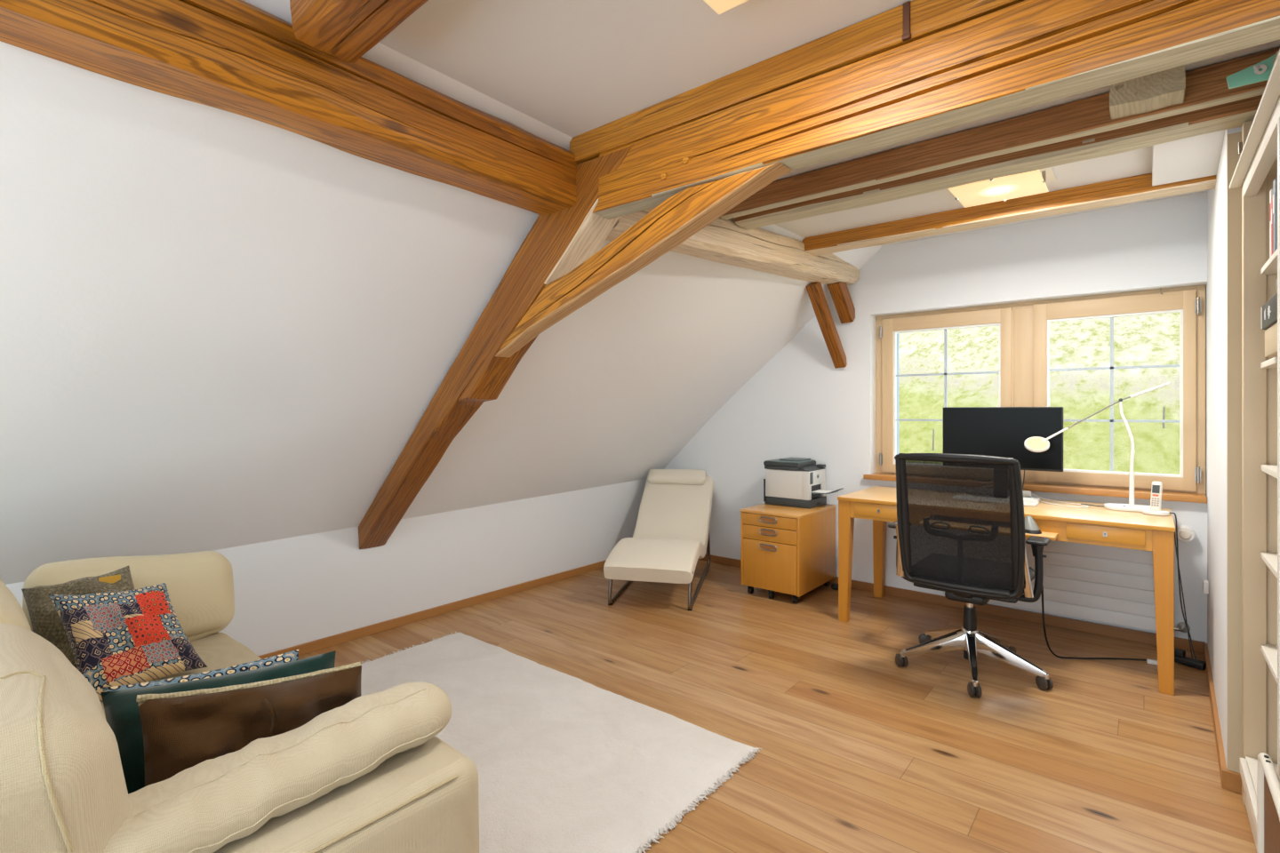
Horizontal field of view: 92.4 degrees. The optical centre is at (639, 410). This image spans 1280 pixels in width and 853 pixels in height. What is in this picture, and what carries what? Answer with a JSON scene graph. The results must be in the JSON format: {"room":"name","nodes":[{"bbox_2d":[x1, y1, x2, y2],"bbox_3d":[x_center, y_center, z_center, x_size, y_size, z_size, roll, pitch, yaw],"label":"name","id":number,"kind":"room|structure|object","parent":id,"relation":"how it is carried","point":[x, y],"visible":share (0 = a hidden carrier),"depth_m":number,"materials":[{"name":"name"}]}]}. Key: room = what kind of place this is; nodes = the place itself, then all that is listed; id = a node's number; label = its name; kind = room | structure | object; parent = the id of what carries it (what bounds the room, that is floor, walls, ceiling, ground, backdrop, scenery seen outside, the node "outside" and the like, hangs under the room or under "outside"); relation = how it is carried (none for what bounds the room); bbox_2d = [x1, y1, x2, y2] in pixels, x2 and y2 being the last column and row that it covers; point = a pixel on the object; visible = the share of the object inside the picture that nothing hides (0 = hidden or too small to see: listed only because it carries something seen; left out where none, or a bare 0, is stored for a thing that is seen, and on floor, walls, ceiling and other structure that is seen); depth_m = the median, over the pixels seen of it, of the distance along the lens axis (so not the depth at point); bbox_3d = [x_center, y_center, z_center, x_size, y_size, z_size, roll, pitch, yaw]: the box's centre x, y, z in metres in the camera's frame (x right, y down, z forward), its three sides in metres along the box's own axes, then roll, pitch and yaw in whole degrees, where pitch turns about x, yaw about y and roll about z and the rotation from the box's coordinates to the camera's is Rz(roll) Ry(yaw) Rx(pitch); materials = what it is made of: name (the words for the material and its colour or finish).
{"room":"home office","nodes":[
{"label":"home office","id":0,"kind":"room"},
{"bbox_2d":[7,479,647,655],"bbox_3d":[-1.919,0.935,3.110,0.120,0.670,6.350,0,0,40],"label":"wall","id":1,"kind":"structure","parent":0,"point":[290,592],"depth_m":3.69,"materials":[{"name":"white paint"}]},
{"bbox_2d":[258,560,606,658],"bbox_3d":[-1.867,1.244,3.067,0.015,0.052,6.350,0,0,40],"label":"baseboard","id":2,"kind":"structure","parent":1,"relation":"attached to","point":[362,632],"depth_m":3.74,"materials":[{"name":"brown wood"}]},
{"bbox_2d":[0,0,881,584],"bbox_3d":[-1.137,-0.291,2.464,2.068,1.938,6.350,0,0,40],"label":"wall","id":3,"kind":"structure","parent":0,"point":[220,329],"depth_m":2.27,"materials":[{"name":"white paint"}]},
{"bbox_2d":[0,0,579,215],"bbox_3d":[-1.477,-0.884,0.999,0.221,0.223,3.660,0,0,40],"label":"beam","id":4,"kind":"structure","parent":3,"relation":"attached to","point":[238,57],"depth_m":1.57,"materials":[{"name":"brown wood"}]},
{"bbox_2d":[358,144,633,549],"bbox_3d":[-0.748,-0.079,2.847,2.034,1.717,0.157,0,0,40],"label":"beam","id":5,"kind":"structure","parent":3,"relation":"attached to","point":[559,242],"depth_m":2.69,"materials":[{"name":"brown wood"}]},
{"bbox_2d":[495,162,790,357],"bbox_3d":[-0.085,-0.483,2.253,1.343,0.500,0.088,0,0,40],"label":"beam","id":6,"kind":"structure","parent":5,"relation":"attached to","point":[686,212],"depth_m":2.14,"materials":[{"name":"brown wood"}]},
{"bbox_2d":[605,206,859,285],"bbox_3d":[0.658,-0.907,3.444,0.215,0.371,2.562,0,0,40],"label":"beam","id":7,"kind":"structure","parent":3,"relation":"attached to","point":[724,241],"depth_m":3.30,"materials":[{"name":"beige wood"}]},
{"bbox_2d":[805,281,847,368],"bbox_3d":[1.311,-0.593,4.287,0.084,0.579,0.479,0,0,45],"label":"beam","id":8,"kind":"structure","parent":7,"relation":"attached to","point":[815,292],"depth_m":4.25,"materials":[{"name":"brown wood"}]},
{"bbox_2d":[826,281,855,323],"bbox_3d":[1.424,-0.780,4.321,0.090,0.312,0.294,0,0,43],"label":"beam","id":9,"kind":"structure","parent":7,"relation":"attached to","point":[839,292],"depth_m":4.29,"materials":[{"name":"brown wood"}]},
{"bbox_2d":[298,560,1256,852],"bbox_3d":[-0.245,1.320,1.823,4.500,0.100,6.700,0,0,40],"label":"floor","id":10,"kind":"structure","parent":0,"point":[862,752],"depth_m":2.55,"materials":[{"name":"brown wood"}]},
{"bbox_2d":[0,552,478,852],"bbox_3d":[-1.409,0.811,1.448,1.958,0.821,1.242,0,0,40],"label":"sofa","id":11,"kind":"object","parent":10,"relation":"on","point":[368,774],"visible":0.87,"depth_m":1.06,"materials":[{"name":"beige fabric"}]},
{"bbox_2d":[0,578,28,627],"bbox_3d":[-1.767,0.648,1.462,0.876,0.493,0.465,0,0,40],"label":"cushion","id":12,"kind":"object","parent":11,"relation":"on","point":[11,610],"depth_m":1.47,"materials":[{"name":"beige fabric"}]},
{"bbox_2d":[0,622,130,852],"bbox_3d":[-1.143,0.654,0.966,0.764,0.481,0.487,0,0,40],"label":"cushion","id":13,"kind":"object","parent":11,"relation":"on","point":[64,788],"depth_m":0.86,"materials":[{"name":"beige fabric"}]},
{"bbox_2d":[21,565,134,664],"bbox_3d":[-1.729,0.677,1.951,0.249,0.305,0.315,0,0,40],"label":"cushion","id":14,"kind":"object","parent":11,"relation":"on","point":[44,618],"visible":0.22,"depth_m":1.90,"materials":[{"name":"fabric"}]},
{"bbox_2d":[48,583,207,701],"bbox_3d":[-1.550,0.688,1.877,0.242,0.285,0.350,0,0,40],"label":"patterned cushion","id":15,"kind":"object","parent":11,"relation":"on","point":[136,636],"visible":0.93,"depth_m":1.82,"materials":[{"name":"multicoloured fabric"}]},
{"bbox_2d":[21,552,235,640],"bbox_3d":[-1.789,0.684,2.188,0.247,0.349,0.585,0,0,40],"label":"cushion","id":16,"kind":"object","parent":11,"relation":"on","point":[200,585],"depth_m":2.22,"materials":[{"name":"beige fabric"}]},
{"bbox_2d":[100,632,263,708],"bbox_3d":[-1.286,0.930,1.604,1.530,0.196,0.819,0,0,40],"label":"seat cushion","id":17,"kind":"object","parent":11,"relation":"on","point":[217,650],"depth_m":2.13,"materials":[{"name":"fabric"}]},
{"bbox_2d":[102,649,298,692],"bbox_3d":[-0.940,0.700,1.360,0.388,0.260,0.137,0,0,-42],"label":"cushion","id":18,"kind":"object","parent":11,"relation":"on","point":[292,656],"visible":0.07,"depth_m":1.37,"materials":[{"name":"multicoloured fabric"}]},
{"bbox_2d":[100,650,335,794],"bbox_3d":[-0.852,0.688,1.302,0.444,0.285,0.155,0,0,-43],"label":"cushion","id":19,"kind":"object","parent":11,"relation":"on","point":[121,708],"visible":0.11,"depth_m":1.19,"materials":[{"name":"fabric"}]},
{"bbox_2d":[136,662,361,787],"bbox_3d":[-0.754,0.682,1.251,0.434,0.297,0.180,0,0,-38],"label":"cushion","id":20,"kind":"object","parent":11,"relation":"on","point":[181,731],"visible":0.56,"depth_m":1.20,"materials":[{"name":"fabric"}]},
{"bbox_2d":[360,632,762,852],"bbox_3d":[-0.829,1.258,2.242,1.938,0.025,1.716,0,0,40],"label":"rug","id":21,"kind":"object","parent":10,"relation":"on","point":[564,763],"visible":0.57,"depth_m":2.24,"materials":[{"name":"fabric"}]},
{"bbox_2d":[603,469,713,610],"bbox_3d":[0.200,0.889,4.584,0.574,0.787,1.502,0,0,12],"label":"chaise lounge","id":22,"kind":"object","parent":10,"relation":"on","point":[671,532],"visible":0.98,"depth_m":4.68,"materials":[{"name":"beige fabric"}]},
{"bbox_2d":[740,504,835,603],"bbox_3d":[1.054,0.977,4.340,0.437,0.585,0.614,0,0,40],"label":"base cabinet","id":23,"kind":"object","parent":10,"relation":"on","point":[790,550],"visible":0.99,"depth_m":4.13,"materials":[{"name":"brown wood"}]},
{"bbox_2d":[763,457,843,508],"bbox_3d":[1.198,0.518,4.427,0.521,0.329,0.306,0,0,40],"label":"printer","id":24,"kind":"object","parent":23,"relation":"on","point":[790,482],"visible":1,"depth_m":4.38,"materials":[{"name":"grey plastic"}]},
{"bbox_2d":[811,488,843,494],"bbox_3d":[1.325,0.564,4.321,0.190,0.043,0.170,0,0,40],"label":"tray","id":25,"kind":"object","parent":24,"relation":"on","point":[814,491],"depth_m":4.32,"materials":[{"name":"grey plastic"}]},
{"bbox_2d":[831,584,838,590],"bbox_3d":[1.395,1.250,4.358,0.068,0.040,0.084,0,0,40],"label":"adapter","id":26,"kind":"object","parent":10,"relation":"on","point":[835,587],"visible":0.72,"depth_m":4.33,"materials":[{"name":"black plastic"}]},
{"bbox_2d":[888,453,1053,697],"bbox_3d":[1.590,0.732,3.001,0.714,1.075,0.690,0,0,40],"label":"office chair","id":27,"kind":"object","parent":10,"relation":"on","point":[959,525],"visible":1,"depth_m":2.80,"materials":[{"name":"black fabric"}]},
{"bbox_2d":[837,486,1175,695],"bbox_3d":[1.962,0.895,3.429,1.538,0.750,0.813,0,0,40],"label":"desk","id":28,"kind":"object","parent":10,"relation":"on","point":[1092,524],"visible":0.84,"depth_m":2.98,"materials":[{"name":"brown wood"}]},
{"bbox_2d":[942,407,1063,471],"bbox_3d":[2.100,0.249,3.570,0.606,0.539,0.170,0,0,40],"label":"computer monitor","id":29,"kind":"object","parent":28,"relation":"on","point":[1004,432],"visible":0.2,"depth_m":3.51,"materials":[{"name":"black plastic"}]},
{"bbox_2d":[1022,490,1033,497],"bbox_3d":[2.265,0.497,3.622,0.100,0.044,0.060,0,0,22],"label":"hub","id":30,"kind":"object","parent":28,"relation":"on","point":[1026,493],"visible":0.27,"depth_m":3.60,"materials":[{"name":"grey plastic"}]},
{"bbox_2d":[1023,500,1039,506],"bbox_3d":[2.011,0.510,3.482,0.415,0.018,0.124,0,0,40],"label":"keyboard","id":31,"kind":"object","parent":28,"relation":"on","point":[1028,503],"visible":0.15,"depth_m":3.33,"materials":[{"name":"white plastic"}]},
{"bbox_2d":[1023,496,1039,502],"bbox_3d":[2.194,0.510,3.512,0.150,0.017,0.110,0,0,40],"label":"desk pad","id":32,"kind":"object","parent":28,"relation":"on","point":[1024,499],"visible":0.4,"depth_m":3.48,"materials":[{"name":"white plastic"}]},
{"bbox_2d":[1024,515,1041,534],"bbox_3d":[1.938,0.562,3.036,0.086,0.078,0.116,0,0,22],"label":"mouse","id":33,"kind":"object","parent":28,"relation":"on","point":[1031,527],"visible":0.82,"depth_m":3.01,"materials":[{"name":"grey plastic"}]},
{"bbox_2d":[1024,531,1057,541],"bbox_3d":[1.921,0.579,3.334,0.615,0.079,0.613,0,0,40],"label":"tray","id":34,"kind":"object","parent":28,"relation":"on","point":[1052,535],"depth_m":2.98,"materials":[{"name":"wood"}]},
{"bbox_2d":[1028,494,1088,508],"bbox_3d":[2.324,0.504,3.427,0.127,0.033,0.332,0,0,-25],"label":"cable","id":35,"kind":"object","parent":28,"relation":"on","point":[1085,507],"visible":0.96,"depth_m":3.40,"materials":[{"name":"plastic"}]},
{"bbox_2d":[1024,382,1170,511],"bbox_3d":[2.425,0.185,3.267,0.671,0.668,0.178,0,0,19],"label":"desk lamp","id":36,"kind":"object","parent":28,"relation":"on","point":[1035,444],"visible":0.91,"depth_m":3.22,"materials":[{"name":"white plastic"}]},
{"bbox_2d":[1025,437,1047,449],"bbox_3d":[2.148,0.177,3.318,0.101,0.064,0.081,0,0,40],"label":"diffuser","id":37,"kind":"object","parent":36,"relation":"attached to","point":[1031,443],"depth_m":3.31,"materials":[{"name":"white plastic"}]},
{"bbox_2d":[1142,481,1169,516],"bbox_3d":[2.578,0.438,3.065,0.084,0.163,0.104,0,0,-36],"label":"cordless phone","id":38,"kind":"object","parent":28,"relation":"on","point":[1156,487],"visible":1,"depth_m":3.06,"materials":[{"name":"white plastic"}]},
{"bbox_2d":[1169,512,1196,659],"bbox_3d":[2.733,0.886,3.066,0.197,0.754,0.102,0,0,-30],"label":"cable","id":39,"kind":"object","parent":28,"relation":"hanging from","point":[1170,513],"visible":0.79,"depth_m":3.11,"materials":[{"name":"grey plastic"}]},
{"bbox_2d":[1174,532,1197,668],"bbox_3d":[2.743,0.919,3.100,0.077,0.700,0.188,0,0,31],"label":"cable","id":40,"kind":"object","parent":28,"relation":"hanging from","point":[1174,532],"visible":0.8,"depth_m":3.16,"materials":[{"name":"grey plastic"}]},
{"bbox_2d":[1041,585,1146,661],"bbox_3d":[2.272,1.068,3.099,0.565,0.398,0.070,0,0,-5],"label":"cable","id":41,"kind":"object","parent":10,"relation":"on","point":[1043,608],"visible":0.98,"depth_m":3.10,"materials":[{"name":"black rubber"}]},
{"bbox_2d":[1146,658,1157,664],"bbox_3d":[2.570,1.260,3.072,0.050,0.019,0.022,0,0,31],"label":"plug","id":42,"kind":"object","parent":10,"relation":"on","point":[1148,661],"visible":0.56,"depth_m":3.07,"materials":[{"name":"plastic"}]},
{"bbox_2d":[1174,648,1205,670],"bbox_3d":[2.731,1.237,3.062,0.050,0.064,0.140,0,0,-30],"label":"power strip","id":43,"kind":"object","parent":10,"relation":"on","point":[1180,655],"visible":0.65,"depth_m":3.05,"materials":[{"name":"black plastic"}]},
{"bbox_2d":[1229,48,1279,849],"bbox_3d":[1.242,0.175,0.904,0.348,2.190,2.575,0,0,40],"label":"bookcase","id":44,"kind":"object","parent":10,"relation":"on","point":[1258,166],"visible":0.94,"depth_m":1.93,"materials":[{"name":"beige paint"}]},
{"bbox_2d":[1226,50,1279,88],"bbox_3d":[1.578,-0.874,1.525,0.170,0.072,0.062,0,0,40],"label":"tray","id":45,"kind":"object","parent":44,"relation":"on","point":[1260,71],"visible":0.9,"depth_m":1.56,"materials":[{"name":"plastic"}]},
{"bbox_2d":[1264,321,1277,357],"bbox_3d":[1.724,-0.189,1.559,0.160,0.076,0.300,0,0,40],"label":"box","id":46,"kind":"object","parent":44,"relation":"on","point":[1271,332],"visible":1,"depth_m":1.64,"materials":[{"name":"paint"}]},
{"bbox_2d":[1261,293,1277,329],"bbox_3d":[1.718,-0.260,1.571,0.151,0.066,0.290,0,0,40],"label":"box","id":47,"kind":"object","parent":46,"relation":"on","point":[1268,309],"visible":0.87,"depth_m":1.62,"materials":[{"name":"plastic"}]},
{"bbox_2d":[1269,188,1272,257],"bbox_3d":[1.895,-0.545,1.755,0.131,0.200,0.028,0,0,40],"label":"book","id":48,"kind":"object","parent":44,"relation":"on","point":[1271,190],"visible":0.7,"depth_m":1.79,"materials":[{"name":"white paper"}]},
{"bbox_2d":[1271,197,1272,254],"bbox_3d":[1.873,-0.530,1.728,0.131,0.170,0.022,0,0,40],"label":"book","id":49,"kind":"object","parent":44,"relation":"on","point":[1272,197],"visible":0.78,"depth_m":1.76,"materials":[{"name":"paper"}]},
{"bbox_2d":[1272,177,1277,253],"bbox_3d":[1.851,-0.550,1.701,0.131,0.210,0.030,0,0,40],"label":"book","id":50,"kind":"object","parent":44,"relation":"on","point":[1275,182],"visible":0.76,"depth_m":1.73,"materials":[{"name":"paper"}]},
{"bbox_2d":[1256,752,1279,852],"bbox_3d":[1.308,1.016,1.256,0.028,0.506,0.363,0,0,40],"label":"case","id":51,"kind":"object","parent":10,"relation":"on","point":[1268,780],"visible":1,"depth_m":1.32,"materials":[{"name":"plastic"}]},
{"bbox_2d":[378,0,1279,237],"bbox_3d":[0.076,-1.090,0.877,2.800,0.100,5.650,0,0,40],"label":"ceiling","id":52,"kind":"structure","parent":0,"point":[575,68],"depth_m":1.79,"materials":[{"name":"paint"}]},
{"bbox_2d":[289,0,428,63],"bbox_3d":[0.014,-0.972,0.865,2.120,0.147,0.184,0,0,40],"label":"beam","id":53,"kind":"structure","parent":52,"relation":"attached to","point":[346,30],"depth_m":1.44,"materials":[{"name":"brown wood"}]},
{"bbox_2d":[704,0,747,14],"bbox_3d":[0.225,-1.010,1.254,0.430,0.059,0.392,0,0,40],"label":"ceiling light","id":54,"kind":"object","parent":52,"relation":"attached to","point":[720,6],"visible":1,"depth_m":1.48,"materials":[{"name":"white plastic"}]},
{"bbox_2d":[735,94,1263,230],"bbox_3d":[1.355,-0.986,2.441,2.140,0.121,0.161,0,0,39],"label":"ceiling beam","id":55,"kind":"structure","parent":52,"relation":"attached to","point":[1234,114],"depth_m":2.30,"materials":[{"name":"brown wood"}]},
{"bbox_2d":[720,47,1279,219],"bbox_3d":[1.223,-0.985,2.281,2.140,0.113,0.062,0,0,40],"label":"ceiling beam","id":56,"kind":"structure","parent":52,"relation":"attached to","point":[1207,86],"depth_m":2.20,"materials":[{"name":"brown wood"}]},
{"bbox_2d":[948,167,1056,207],"bbox_3d":[1.607,-1.010,2.739,0.390,0.059,0.342,0,0,40],"label":"ceiling light","id":57,"kind":"object","parent":52,"relation":"attached to","point":[1004,188],"visible":0.75,"depth_m":2.72,"materials":[{"name":"white plastic"}]},
{"bbox_2d":[802,172,1216,255],"bbox_3d":[1.735,-1.001,3.172,1.835,0.093,0.142,0,0,39],"label":"beam","id":58,"kind":"structure","parent":52,"relation":"attached to","point":[1139,188],"depth_m":3.03,"materials":[{"name":"brown wood"}]},
{"bbox_2d":[1109,64,1185,119],"bbox_3d":[1.563,-0.992,1.893,0.178,0.105,0.110,0,0,40],"label":"stub","id":59,"kind":"object","parent":52,"relation":"attached to","point":[1166,88],"visible":0.84,"depth_m":1.86,"materials":[{"name":"beige wood"}]},
{"bbox_2d":[664,192,1207,643],"bbox_3d":[1.771,0.020,4.264,4.500,2.500,0.130,0,0,40],"label":"wall","id":60,"kind":"structure","parent":0,"point":[798,404],"depth_m":4.12,"materials":[{"name":"white paint"}]},
{"bbox_2d":[699,553,1205,654],"bbox_3d":[1.552,1.240,4.350,3.620,0.060,0.016,0,0,40],"label":"baseboard","id":61,"kind":"structure","parent":60,"relation":"attached to","point":[1126,634],"depth_m":3.69,"materials":[{"name":"brown wood"}]},
{"bbox_2d":[863,284,1207,503],"bbox_3d":[2.315,-0.098,3.812,1.773,1.155,0.217,0,0,40],"label":"window","id":62,"kind":"structure","parent":60,"relation":"in","point":[1024,327],"depth_m":3.68,"materials":[{"name":"brown wood"}]},
{"bbox_2d":[943,525,1195,632],"bbox_3d":[2.425,0.892,3.566,1.197,0.568,0.108,0,0,40],"label":"radiator","id":63,"kind":"object","parent":60,"relation":"attached to","point":[1110,585],"visible":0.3,"depth_m":3.40,"materials":[{"name":"metal"}]},
{"bbox_2d":[880,190,1207,246],"bbox_3d":[2.287,-1.185,3.396,2.600,0.090,1.050,0,0,40],"label":"ceiling","id":64,"kind":"structure","parent":0,"point":[1202,191],"depth_m":3.65,"materials":[{"name":"paint"}]},
{"bbox_2d":[896,285,1206,495],"bbox_3d":[1.934,0.020,4.382,4.600,3.500,0.140,0,0,40],"label":"wall","id":65,"kind":"structure","parent":0,"point":[898,334],"depth_m":4.47,"materials":[{"name":"white paint"}]},
{"bbox_2d":[1207,126,1242,769],"bbox_3d":[2.621,0.060,2.505,0.400,2.420,1.490,0,0,41],"label":"wall","id":66,"kind":"structure","parent":0,"point":[1217,197],"depth_m":2.45,"materials":[{"name":"white paint"}]},
{"bbox_2d":[1152,129,1225,185],"bbox_3d":[2.117,-1.006,2.356,0.227,0.067,0.610,0,0,40],"label":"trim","id":67,"kind":"structure","parent":66,"relation":"attached to","point":[1196,156],"depth_m":2.37,"materials":[{"name":"paint"}]},
{"bbox_2d":[1202,579,1208,594],"bbox_3d":[2.824,0.880,3.063,0.020,0.060,0.060,0,0,40],"label":"wall socket","id":68,"kind":"object","parent":66,"relation":"attached to","point":[1205,584],"visible":1,"depth_m":3.04,"materials":[{"name":"white plastic"}]},
{"bbox_2d":[1203,642,1241,793],"bbox_3d":[2.458,1.240,2.619,0.064,0.060,1.497,0,0,40],"label":"baseboard","id":69,"kind":"structure","parent":66,"relation":"attached to","point":[1230,780],"depth_m":2.25,"materials":[{"name":"brown wood"}]},
{"bbox_2d":[1227,131,1241,773],"bbox_3d":[2.134,0.170,1.941,0.400,2.200,0.008,0,0,40],"label":"trim","id":70,"kind":"structure","parent":66,"relation":"attached to","point":[1234,195],"depth_m":2.06,"materials":[{"name":"beige paint"}]},
{"label":"outside","id":71,"kind":"structure","parent":0,"visible":0},
{"bbox_2d":[899,312,1179,474],"bbox_3d":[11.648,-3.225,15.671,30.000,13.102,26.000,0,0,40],"label":"window pane","id":72,"kind":"structure","parent":71,"point":[1148,340],"depth_m":11.78,"materials":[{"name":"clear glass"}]},
{"bbox_2d":[932,429,934,450],"bbox_3d":[5.155,0.566,10.788,0.036,0.480,0.028,0,0,40],"label":"fence post","id":73,"kind":"object","parent":72,"relation":"on","point":[932,429],"visible":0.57,"depth_m":10.78,"materials":[{"name":"grey wood"}]},
{"bbox_2d":[1162,407,1165,428],"bbox_3d":[8.182,0.154,9.584,0.036,0.420,0.028,0,0,40],"label":"fence post","id":74,"kind":"object","parent":72,"relation":"on","point":[1164,408],"visible":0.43,"depth_m":9.57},
{"bbox_3d":[0.709,0.095,-0.099,0.100,2.350,4.950,0,0,40],"label":"wall","id":75,"kind":"structure","parent":0,"visible":0},
{"bbox_2d":[592,0,1279,219],"bbox_3d":[0.680,-0.836,1.630,2.146,0.216,0.110,0,0,40],"label":"tie beam","id":76,"kind":"structure","parent":75,"relation":"attached to","point":[1027,53],"depth_m":1.51,"materials":[{"name":"brown wood"}]},
{"bbox_2d":[660,172,667,179],"bbox_3d":[0.087,-0.785,2.060,0.026,0.026,0.032,0,0,40],"label":"wooden peg","id":77,"kind":"object","parent":76,"relation":"attached to","point":[664,175],"visible":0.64,"depth_m":2.05,"materials":[{"name":"orange wood"}]},
{"bbox_2d":[682,156,689,164],"bbox_3d":[0.157,-0.815,2.003,0.026,0.026,0.032,0,0,40],"label":"wooden peg","id":78,"kind":"object","parent":76,"relation":"attached to","point":[685,160],"visible":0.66,"depth_m":1.99,"materials":[{"name":"orange wood"}]},
{"bbox_2d":[569,0,1024,163],"bbox_3d":[0.640,-0.992,1.670,2.260,0.101,0.124,0,0,40],"label":"beam","id":79,"kind":"structure","parent":76,"relation":"on","point":[878,34],"depth_m":1.76,"materials":[{"name":"brown wood"}]},
{"bbox_2d":[901,0,911,40],"bbox_3d":[0.677,-0.990,1.558,0.021,0.093,0.012,0,0,40],"label":"strap","id":80,"kind":"object","parent":79,"relation":"attached to","point":[906,6],"visible":1,"depth_m":1.55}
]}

